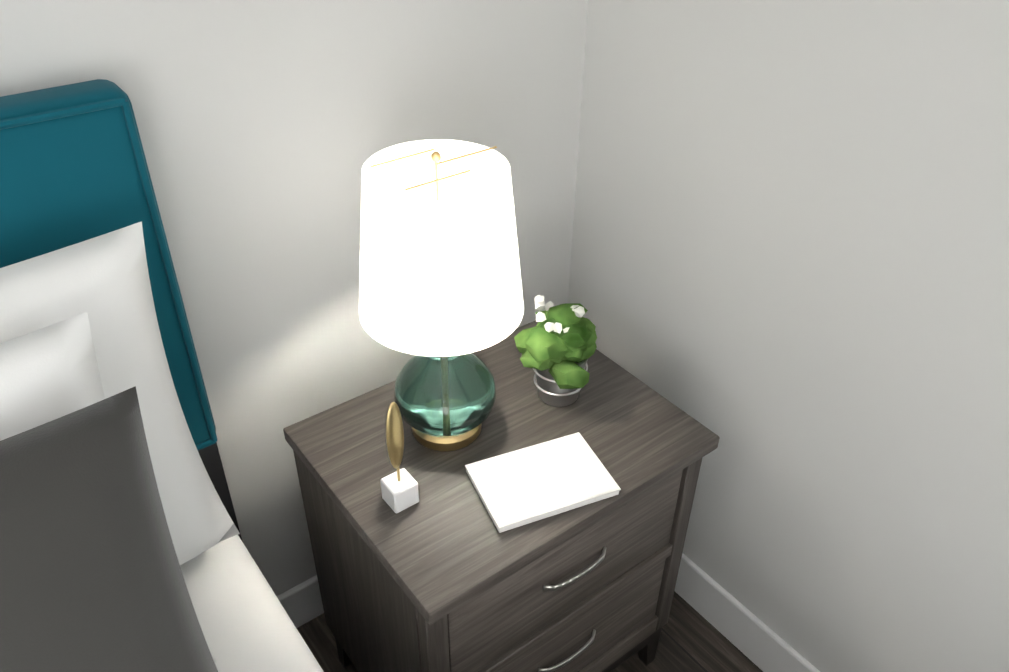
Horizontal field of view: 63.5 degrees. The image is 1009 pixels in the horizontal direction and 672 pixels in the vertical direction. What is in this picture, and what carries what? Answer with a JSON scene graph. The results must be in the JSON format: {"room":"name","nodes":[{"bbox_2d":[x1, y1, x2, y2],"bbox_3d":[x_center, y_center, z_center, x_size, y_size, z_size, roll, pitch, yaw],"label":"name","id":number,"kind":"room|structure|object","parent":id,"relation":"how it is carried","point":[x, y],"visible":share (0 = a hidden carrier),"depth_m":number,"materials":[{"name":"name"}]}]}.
{"room":"bedroom","nodes":[
{"label":"bedroom","id":0,"kind":"room"},
{"bbox_2d":[0,0,587,595],"bbox_3d":[-1.189,-0.101,0.621,3.510,2.440,0.130,-23,42,-30],"label":"wall","id":1,"kind":"structure","parent":0,"point":[268,128],"depth_m":1.27,"materials":[{"name":"white paint"}]},
{"bbox_2d":[277,575,323,627],"bbox_3d":[-1.175,0.885,1.241,3.210,0.115,0.014,-23,42,-30],"label":"baseboard","id":2,"kind":"structure","parent":1,"relation":"attached to","point":[302,603],"depth_m":1.70,"materials":[{"name":"white wood"}]},
{"bbox_2d":[297,591,762,671],"bbox_3d":[0.087,1.937,-0.020,3.510,0.100,4.410,-23,42,-30],"label":"floor","id":3,"kind":"structure","parent":0,"point":[691,639],"depth_m":1.69,"materials":[{"name":"brown wood"}]},
{"bbox_2d":[0,79,323,671],"bbox_3d":[-0.443,0.989,0.187,1.916,1.190,2.324,-23,42,-30],"label":"bed","id":4,"kind":"object","parent":3,"relation":"on","point":[123,548],"visible":1,"depth_m":0.89,"materials":[{"name":"teal"}]},
{"bbox_2d":[0,221,240,671],"bbox_3d":[-0.694,0.202,0.870,0.740,0.470,0.158,-23,32,-30],"label":"pillow","id":5,"kind":"object","parent":4,"relation":"on","point":[99,269],"depth_m":0.95,"materials":[{"name":"white fabric"}]},
{"bbox_2d":[283,320,719,671],"bbox_3d":[-0.009,0.410,1.486,0.552,0.630,0.432,-23,42,-30],"label":"nightstand","id":6,"kind":"object","parent":3,"relation":"on","point":[443,574],"visible":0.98,"depth_m":1.28,"materials":[{"name":"brown wood"}]},
{"bbox_2d":[380,402,418,512],"bbox_3d":[-0.149,0.163,1.127,0.040,0.185,0.040,-23,42,-30],"label":"leaf sculpture","id":7,"kind":"object","parent":6,"relation":"on","point":[399,489],"visible":1,"depth_m":1.15,"materials":[{"name":"white"}]},
{"bbox_2d":[359,139,523,450],"bbox_3d":[-0.090,-0.043,1.171,0.236,0.469,0.236,-23,42,-30],"label":"table lamp","id":8,"kind":"object","parent":6,"relation":"on","point":[440,293],"visible":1,"depth_m":1.07,"materials":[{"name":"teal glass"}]},
{"bbox_2d":[465,432,620,532],"bbox_3d":[0.055,0.213,1.207,0.192,0.012,0.132,-13,38,-19],"label":"notebook","id":9,"kind":"object","parent":6,"relation":"on","point":[526,485],"visible":0.98,"depth_m":1.20,"materials":[{"name":"white paper"}]},
{"bbox_2d":[514,295,596,406],"bbox_3d":[0.088,0.029,1.320,0.135,0.182,0.146,-23,42,-30],"label":"potted plant","id":10,"kind":"object","parent":6,"relation":"on","point":[556,346],"visible":1,"depth_m":1.28,"materials":[{"name":"green plant"}]},
{"bbox_2d":[568,0,1008,671],"bbox_3d":[1.449,0.324,0.079,0.130,2.440,4.150,-23,42,-30],"label":"wall","id":11,"kind":"structure","parent":0,"point":[790,264],"depth_m":1.26,"materials":[{"name":"white paint"}]},
{"bbox_2d":[675,553,819,671],"bbox_3d":[1.379,1.294,0.720,0.014,0.115,4.150,-23,42,-30],"label":"baseboard","id":12,"kind":"structure","parent":11,"relation":"attached to","point":[755,640],"depth_m":1.67,"materials":[{"name":"white wood"}]}
]}

